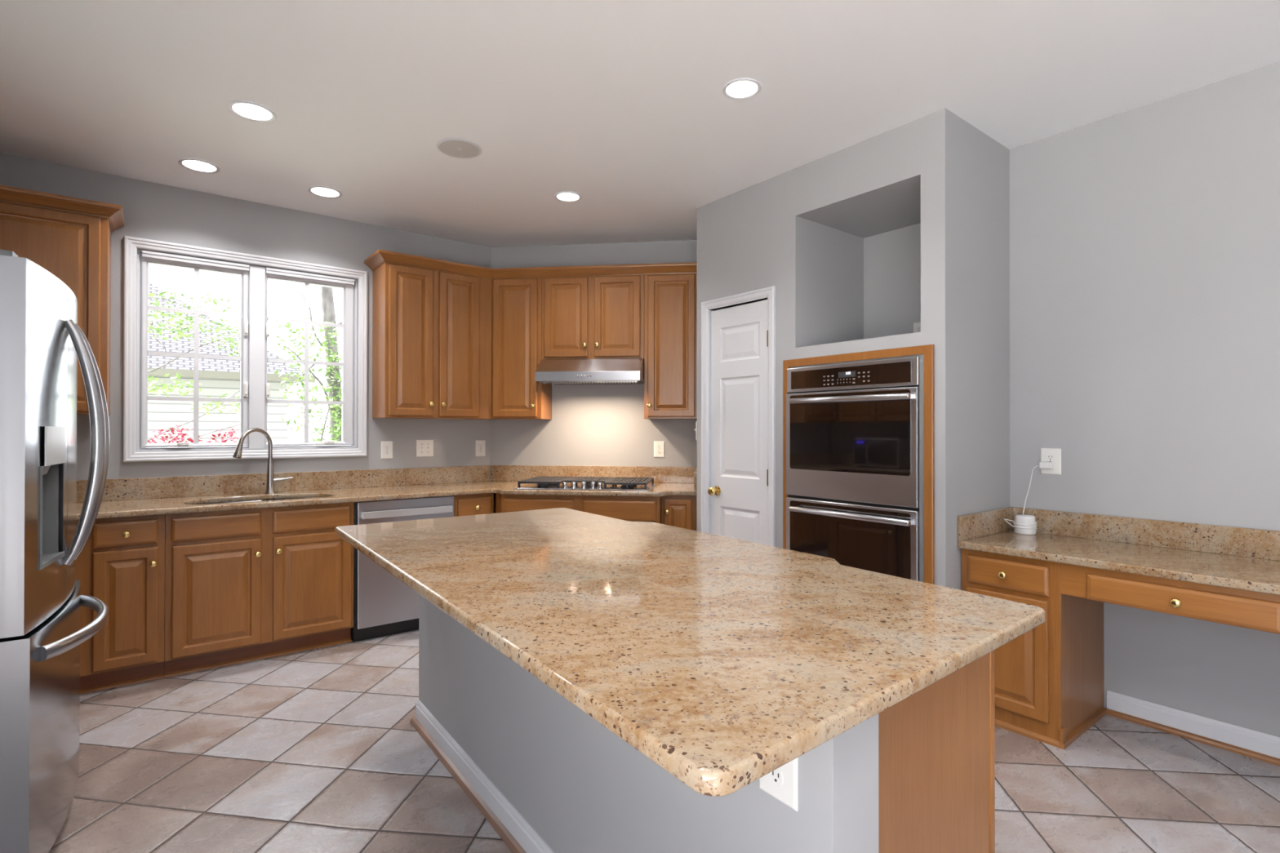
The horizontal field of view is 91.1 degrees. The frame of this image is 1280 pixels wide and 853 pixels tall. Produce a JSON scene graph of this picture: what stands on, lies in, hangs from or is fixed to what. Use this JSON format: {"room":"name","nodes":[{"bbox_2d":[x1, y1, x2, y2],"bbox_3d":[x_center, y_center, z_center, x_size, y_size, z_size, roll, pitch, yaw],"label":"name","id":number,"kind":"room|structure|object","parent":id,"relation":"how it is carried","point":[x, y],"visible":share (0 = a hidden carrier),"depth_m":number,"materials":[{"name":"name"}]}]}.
{"room":"kitchen","nodes":[
{"label":"kitchen","id":0,"kind":"room"},
{"bbox_2d":[0,153,490,500],"bbox_3d":[-2.571,-0.057,4.025,3.500,2.761,0.150,0,0,-38],"label":"wall","id":1,"kind":"structure","parent":0,"point":[151,211],"depth_m":3.97,"materials":[{"name":"grey paint"}]},
{"bbox_2d":[0,185,124,415],"bbox_3d":[-3.129,-0.620,3.266,0.672,1.109,0.362,0,0,-38],"label":"upper cabinet","id":2,"kind":"object","parent":1,"relation":"attached to","point":[69,237],"visible":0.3,"depth_m":3.25,"materials":[{"name":"brown wood"}]},
{"bbox_2d":[123,235,367,462],"bbox_3d":[-2.489,-0.443,4.068,1.324,1.300,0.166,0,0,-38],"label":"window","id":3,"kind":"structure","parent":1,"relation":"in","point":[255,271],"depth_m":4.01,"materials":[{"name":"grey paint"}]},
{"bbox_2d":[147,267,241,443],"bbox_3d":[-2.735,-0.436,3.867,0.470,1.076,0.012,0,0,-38],"label":"grille","id":4,"kind":"object","parent":3,"relation":"attached to","point":[196,355],"depth_m":3.86,"materials":[{"name":"grey paint"}]},
{"bbox_2d":[266,282,343,441],"bbox_3d":[-2.254,-0.434,4.242,0.462,1.076,0.012,0,0,-38],"label":"grille","id":5,"kind":"object","parent":3,"relation":"attached to","point":[307,322],"depth_m":4.24,"materials":[{"name":"grey paint"}]},
{"bbox_2d":[76,465,489,502],"bbox_3d":[-2.468,0.364,3.994,3.223,0.124,0.021,0,0,-38],"label":"backsplash","id":6,"kind":"structure","parent":1,"relation":"attached to","point":[140,488],"depth_m":4.08,"materials":[{"name":"stone"}]},
{"bbox_2d":[381,440,392,458],"bbox_3d":[-1.819,0.169,4.511,0.082,0.126,0.008,0,0,-38],"label":"wall outlet","id":7,"kind":"object","parent":1,"relation":"attached to","point":[386,446],"visible":1,"depth_m":4.51,"materials":[{"name":"white plastic"}]},
{"bbox_2d":[416,440,433,457],"bbox_3d":[-1.601,0.162,4.675,0.128,0.126,0.018,0,0,-38],"label":"light switch","id":8,"kind":"object","parent":1,"relation":"attached to","point":[424,447],"visible":1,"depth_m":4.68,"materials":[{"name":"white plastic"}]},
{"bbox_2d":[364,248,492,419],"bbox_3d":[-1.460,-0.612,4.569,0.953,1.109,0.362,0,0,-38],"label":"upper cabinet","id":9,"kind":"object","parent":1,"relation":"attached to","point":[432,318],"visible":1,"depth_m":4.40,"materials":[{"name":"brown wood"}]},
{"bbox_2d":[475,440,485,456],"bbox_3d":[-1.258,0.172,4.949,0.082,0.126,0.008,0,0,-38],"label":"wall outlet","id":10,"kind":"object","parent":1,"relation":"attached to","point":[480,445],"visible":1,"depth_m":4.95,"materials":[{"name":"white plastic"}]},
{"bbox_2d":[489,240,697,513],"bbox_3d":[-0.324,-0.050,4.958,1.860,2.761,0.120,0,0,7],"label":"wall","id":11,"kind":"structure","parent":0,"point":[589,424],"depth_m":4.90,"materials":[{"name":"grey paint"}]},
{"bbox_2d":[491,266,551,419],"bbox_3d":[-0.964,-0.610,4.795,0.502,1.109,0.361,0,0,7],"label":"upper cabinet","id":12,"kind":"object","parent":11,"relation":"attached to","point":[517,292],"visible":0.9,"depth_m":4.65,"materials":[{"name":"brown wood"}]},
{"bbox_2d":[539,263,644,359],"bbox_3d":[-0.335,-0.829,4.719,0.766,0.672,0.361,0,0,7],"label":"upper cabinet","id":13,"kind":"object","parent":11,"relation":"attached to","point":[589,312],"visible":0.94,"depth_m":4.58,"materials":[{"name":"brown wood"}]},
{"bbox_2d":[534,358,644,385],"bbox_3d":[-0.342,-0.399,4.646,0.753,0.184,0.501,0,0,7],"label":"range hood","id":14,"kind":"object","parent":13,"relation":"attached to","point":[614,371],"visible":0.98,"depth_m":4.44,"materials":[{"name":"silver metal"}]},
{"bbox_2d":[490,465,696,483],"bbox_3d":[-0.365,0.370,4.889,1.650,0.124,0.021,0,0,7],"label":"backsplash","id":15,"kind":"structure","parent":11,"relation":"attached to","point":[498,473],"depth_m":4.88,"materials":[{"name":"stone"}]},
{"bbox_2d":[653,440,664,457],"bbox_3d":[0.147,0.175,4.834,0.082,0.126,0.008,0,0,7],"label":"wall outlet","id":16,"kind":"object","parent":11,"relation":"attached to","point":[659,446],"visible":1,"depth_m":4.83,"materials":[{"name":"white plastic"}]},
{"bbox_2d":[643,262,697,419],"bbox_3d":[0.240,-0.610,4.647,0.392,1.109,0.361,0,0,7],"label":"upper cabinet","id":17,"kind":"object","parent":11,"relation":"attached to","point":[670,289],"visible":0.87,"depth_m":4.51,"materials":[{"name":"brown wood"}]},
{"bbox_2d":[0,0,1279,247],"bbox_3d":[0.631,-1.507,1.151,5.000,0.120,8.630,0,0,-38],"label":"ceiling","id":18,"kind":"structure","parent":0,"point":[622,106],"depth_m":2.63,"materials":[{"name":"white paint"}]},
{"bbox_2d":[177,158,220,173],"bbox_3d":[-2.431,-1.437,3.461,0.190,0.006,0.190,0,0,-38],"label":"recessed light","id":19,"kind":"object","parent":18,"relation":"in","point":[196,165],"visible":1,"depth_m":3.46,"materials":[{"name":"white glass"}]},
{"bbox_2d":[227,100,276,122],"bbox_3d":[-1.772,-1.438,2.868,0.190,0.006,0.190,0,0,-38],"label":"recessed light","id":20,"kind":"object","parent":18,"relation":"in","point":[248,110],"visible":1,"depth_m":2.87,"materials":[{"name":"white glass"}]},
{"bbox_2d":[307,186,342,198],"bbox_3d":[-1.928,-1.434,3.841,0.190,0.006,0.190,0,0,-38],"label":"recessed light","id":21,"kind":"object","parent":18,"relation":"in","point":[320,191],"visible":1,"depth_m":3.84,"materials":[{"name":"white glass"}]},
{"bbox_2d":[436,137,481,158],"bbox_3d":[-0.933,-1.435,3.242,0.226,0.008,0.226,0,0,-38],"label":"ceiling speaker","id":22,"kind":"object","parent":18,"relation":"attached to","point":[453,147],"visible":1,"depth_m":3.23,"materials":[{"name":"grey paint"}]},
{"bbox_2d":[554,191,582,202],"bbox_3d":[-0.449,-1.432,3.915,0.170,0.006,0.170,0,0,-38],"label":"recessed light","id":23,"kind":"object","parent":18,"relation":"in","point":[567,197],"visible":1,"depth_m":3.92,"materials":[{"name":"white glass"}]},
{"bbox_2d":[722,78,761,99],"bbox_3d":[0.434,-1.437,2.674,0.164,0.006,0.164,0,0,-38],"label":"recessed light","id":24,"kind":"object","parent":18,"relation":"in","point":[740,88],"visible":1,"depth_m":2.67,"materials":[{"name":"white glass"}]},
{"bbox_2d":[48,629,1279,852],"bbox_3d":[0.627,1.374,1.138,5.000,0.120,8.630,0,0,-38],"label":"floor","id":25,"kind":"structure","parent":0,"point":[318,750],"depth_m":2.35,"materials":[{"name":"tile"}]},
{"bbox_2d":[0,249,109,852],"bbox_3d":[-2.170,0.419,1.847,0.926,1.791,0.850,0,0,-38],"label":"refrigerator","id":26,"kind":"object","parent":25,"relation":"on","point":[42,341],"visible":1,"depth_m":1.78,"materials":[{"name":"grey metal"}]},
{"bbox_2d":[75,514,164,693],"bbox_3d":[-2.835,0.888,3.303,0.522,0.865,0.618,0,0,-38],"label":"base cabinet","id":27,"kind":"object","parent":25,"relation":"on","point":[121,564],"visible":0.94,"depth_m":3.15,"materials":[{"name":"brown wood"}]},
{"bbox_2d":[164,502,354,677],"bbox_3d":[-2.267,0.890,3.747,0.916,0.865,0.618,0,0,-38],"label":"base cabinet","id":28,"kind":"object","parent":25,"relation":"on","point":[242,585],"visible":0.98,"depth_m":3.49,"materials":[{"name":"brown wood"}]},
{"bbox_2d":[351,495,453,642],"bbox_3d":[-1.646,0.895,4.208,0.618,0.862,0.634,0,0,-38],"label":"dishwasher","id":29,"kind":"object","parent":25,"relation":"on","point":[384,605],"visible":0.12,"depth_m":3.92,"materials":[{"name":"silver metal"}]},
{"bbox_2d":[453,493,493,516],"bbox_3d":[-1.217,0.895,4.566,0.492,0.865,0.618,0,0,-38],"label":"base cabinet","id":30,"kind":"object","parent":25,"relation":"on","point":[477,504],"visible":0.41,"depth_m":4.27,"materials":[{"name":"brown wood"}]},
{"bbox_2d":[493,493,661,524],"bbox_3d":[-0.517,0.896,4.540,1.380,0.865,0.708,0,0,7],"label":"base cabinet","id":31,"kind":"object","parent":25,"relation":"on","point":[631,508],"visible":0.08,"depth_m":4.19,"materials":[{"name":"brown wood"}]},
{"bbox_2d":[76,465,696,519],"bbox_3d":[-1.508,0.379,3.728,4.410,0.155,1.623,0,0,-38],"label":"countertop","id":32,"kind":"structure","parent":31,"relation":"on","point":[140,496],"depth_m":4.13,"materials":[{"name":"stone"}]},
{"bbox_2d":[201,497,305,504],"bbox_3d":[-2.254,0.556,3.738,0.784,0.199,0.404,0,0,-38],"label":"sink","id":33,"kind":"object","parent":32,"relation":"in","point":[301,498],"visible":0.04,"depth_m":3.86,"materials":[{"name":"silver metal"}]},
{"bbox_2d":[232,427,293,493],"bbox_3d":[-2.361,0.217,3.913,0.093,0.417,0.349,0,0,33],"label":"kitchen faucet","id":34,"kind":"object","parent":32,"relation":"on","point":[270,481],"visible":1,"depth_m":3.96,"materials":[{"name":"silver metal"}]},
{"bbox_2d":[514,475,656,491],"bbox_3d":[-0.367,0.403,4.465,0.915,0.054,0.525,0,0,7],"label":"gas cooktop","id":35,"kind":"object","parent":32,"relation":"in","point":[540,482],"visible":1,"depth_m":4.31,"materials":[{"name":"silver metal"}]},
{"bbox_2d":[409,594,878,852],"bbox_3d":[-0.287,0.881,1.962,0.198,0.871,2.226,0,0,-36],"label":"wall","id":36,"kind":"structure","parent":25,"relation":"on","point":[546,775],"depth_m":1.67,"materials":[{"name":"paint"},{"name":"white paint"},{"name":"maple"}]},
{"bbox_2d":[759,757,798,811],"bbox_3d":[0.245,0.605,1.122,0.008,0.126,0.088,0,0,-36],"label":"wall outlet","id":37,"kind":"object","parent":36,"relation":"attached to","point":[782,783],"visible":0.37,"depth_m":1.10,"materials":[{"name":"white plastic"}]},
{"bbox_2d":[768,768,783,785],"bbox_3d":[0.243,0.624,1.120,0.002,0.027,0.033,0,0,-36],"label":"receptacle","id":38,"kind":"object","parent":37,"relation":"attached to","point":[776,776],"depth_m":1.12,"materials":[{"name":"white plastic"}]},
{"bbox_2d":[661,495,696,530],"bbox_3d":[0.294,0.897,4.488,0.238,0.865,0.614,0,0,7],"label":"base cabinet","id":39,"kind":"object","parent":25,"relation":"on","point":[678,511],"visible":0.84,"depth_m":4.22,"materials":[{"name":"brown wood"}]},
{"bbox_2d":[878,649,995,852],"bbox_3d":[0.029,0.883,2.197,0.701,0.871,2.116,0,0,-38],"label":"base cabinet","id":40,"kind":"object","parent":25,"relation":"on","point":[936,744],"visible":0.02,"depth_m":1.34,"materials":[{"name":"brown wood"}]},
{"bbox_2d":[334,507,1045,796],"bbox_3d":[-0.146,0.430,2.015,1.223,0.031,2.316,0,0,-38],"label":"countertop","id":41,"kind":"structure","parent":40,"relation":"on","point":[722,661],"depth_m":1.32,"materials":[{"name":"stone"}]},
{"bbox_2d":[961,548,1106,750],"bbox_3d":[1.810,0.942,2.890,0.588,0.763,0.418,0,0,-38],"label":"base cabinet","id":42,"kind":"object","parent":25,"relation":"on","point":[1049,686],"visible":0.53,"depth_m":2.69,"materials":[{"name":"brown wood"}]},
{"bbox_2d":[957,506,1279,595],"bbox_3d":[2.203,0.484,2.402,0.572,0.148,1.678,0,0,-38],"label":"countertop","id":43,"kind":"structure","parent":42,"relation":"on","point":[1243,558],"depth_m":2.65,"materials":[{"name":"stone"}]},
{"bbox_2d":[1004,462,1053,534],"bbox_3d":[1.911,0.351,3.097,0.232,0.354,0.102,0,0,-6],"label":"wifi router","id":44,"kind":"object","parent":43,"relation":"on","point":[1024,524],"visible":1,"depth_m":3.07,"materials":[{"name":"white plastic"}]},
{"bbox_2d":[696,435,697,531],"bbox_3d":[0.464,-0.051,4.448,0.100,2.761,0.700,0,0,7],"label":"wall","id":45,"kind":"structure","parent":0,"point":[696,436],"depth_m":4.10,"materials":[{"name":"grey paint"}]},
{"bbox_2d":[693,468,696,490],"bbox_3d":[0.407,0.369,4.491,0.020,0.124,0.576,0,0,7],"label":"backsplash","id":46,"kind":"structure","parent":45,"relation":"attached to","point":[695,473],"depth_m":4.21,"materials":[{"name":"stone"}]},
{"bbox_2d":[697,107,958,589],"bbox_3d":[0.922,-0.055,3.503,0.120,2.761,1.628,0,0,-38],"label":"wall","id":47,"kind":"structure","parent":0,"point":[756,237],"depth_m":3.23,"materials":[{"name":"grey paint"}]},
{"bbox_2d":[701,285,775,546],"bbox_3d":[0.593,0.261,3.829,0.115,2.130,0.599,0,0,-38],"label":"door","id":48,"kind":"structure","parent":47,"relation":"in","point":[738,343],"depth_m":3.83,"materials":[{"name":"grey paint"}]},
{"bbox_2d":[782,344,934,584],"bbox_3d":[1.087,0.366,3.205,0.220,1.477,0.857,0,0,-38],"label":"double wall oven","id":49,"kind":"object","parent":47,"relation":"in","point":[852,428],"depth_m":3.11,"materials":[{"name":"black glass"}]},
{"bbox_2d":[808,184,920,346],"bbox_3d":[1.400,-0.804,3.448,0.560,0.774,0.758,0,0,-38],"label":"wall niche","id":50,"kind":"object","parent":47,"relation":"in","point":[864,259],"visible":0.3,"depth_m":3.69,"materials":[{"name":"grey paint"}]},
{"bbox_2d":[913,321,920,333],"bbox_3d":[1.605,-0.541,3.605,0.008,0.118,0.074,0,0,-38],"label":"wall outlet","id":51,"kind":"object","parent":50,"relation":"attached to","point":[917,326],"visible":0.42,"depth_m":3.61,"materials":[{"name":"white plastic"}]},
{"bbox_2d":[957,115,1009,590],"bbox_3d":[1.702,-0.056,3.136,0.658,2.761,0.090,0,0,-38],"label":"wall","id":52,"kind":"structure","parent":0,"point":[983,162],"depth_m":3.06,"materials":[{"name":"grey paint"}]},
{"bbox_2d":[957,506,1013,541],"bbox_3d":[1.693,0.470,3.055,0.572,0.116,0.020,0,0,-38],"label":"backsplash","id":53,"kind":"structure","parent":52,"relation":"attached to","point":[980,524],"depth_m":3.01,"materials":[{"name":"stone"}]},
{"bbox_2d":[1009,61,1279,737],"bbox_3d":[3.541,-0.063,1.280,0.150,2.761,5.260,0,0,-38],"label":"wall","id":54,"kind":"structure","parent":0,"point":[1144,241],"depth_m":2.75,"materials":[{"name":"grey paint"}]},
{"bbox_2d":[1040,448,1061,475],"bbox_3d":[2.024,0.172,3.093,0.008,0.128,0.090,0,0,-38],"label":"wall outlet","id":55,"kind":"object","parent":54,"relation":"attached to","point":[1047,455],"visible":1,"depth_m":3.08,"materials":[{"name":"white plastic"}]},
{"bbox_2d":[1046,454,1053,460],"bbox_3d":[2.022,0.152,3.091,0.002,0.027,0.033,0,0,-38],"label":"receptacle","id":56,"kind":"object","parent":55,"relation":"attached to","point":[1049,457],"depth_m":3.09,"materials":[{"name":"white plastic"}]},
{"bbox_2d":[1013,506,1279,560],"bbox_3d":[2.427,0.469,2.564,0.020,0.116,1.658,0,0,-38],"label":"backsplash","id":57,"kind":"structure","parent":54,"relation":"attached to","point":[1261,544],"depth_m":2.74,"materials":[{"name":"stone"}]},
{"bbox_2d":[1060,563,1279,634],"bbox_3d":[2.265,0.940,2.306,0.588,0.763,1.094,0,0,-38],"label":"drawer unit","id":58,"kind":"object","parent":54,"relation":"attached to","point":[1251,610],"visible":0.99,"depth_m":2.28,"materials":[{"name":"brown wood"}]},
{"bbox_2d":[1106,690,1279,765],"bbox_3d":[3.529,1.267,1.140,0.033,0.100,4.462,0,0,-38],"label":"baseboard","id":59,"kind":"structure","parent":54,"relation":"attached to","point":[1252,744],"depth_m":2.65,"materials":[{"name":"white paint"}]},
{"label":"outside","id":60,"kind":"structure","parent":0,"visible":0},
{"bbox_3d":[-13.816,1.984,17.688,60.000,0.020,35.100,0,0,-38],"label":"ground","id":61,"kind":"structure","parent":60,"visible":0},
{"bbox_2d":[147,422,239,443],"bbox_3d":[-3.997,0.962,5.748,1.047,1.989,0.680,0,0,-38],"label":"shrub","id":62,"kind":"object","parent":61,"relation":"on","point":[172,431],"visible":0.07,"depth_m":5.70,"materials":[{"name":"red plant"}]},
{"bbox_2d":[147,288,277,442],"bbox_3d":[-4.820,-0.868,6.392,1.956,5.602,0.649,0,0,-38],"label":"tree","id":63,"kind":"object","parent":61,"relation":"on","point":[180,322],"visible":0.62,"depth_m":6.50,"materials":[{"name":"green plant"}]},
{"bbox_2d":[147,282,315,443],"bbox_3d":[-13.272,-0.729,11.399,12.100,5.350,6.500,0,0,-38],"label":"house","id":64,"kind":"structure","parent":61,"relation":"on","point":[217,377],"depth_m":11.94,"materials":[{"name":"white"}]},
{"bbox_2d":[271,283,342,441],"bbox_3d":[-3.845,-0.858,7.857,1.346,5.609,1.106,0,0,-38],"label":"tree","id":65,"kind":"object","parent":61,"relation":"on","point":[334,380],"visible":0.39,"depth_m":7.81,"materials":[{"name":"green plant"}]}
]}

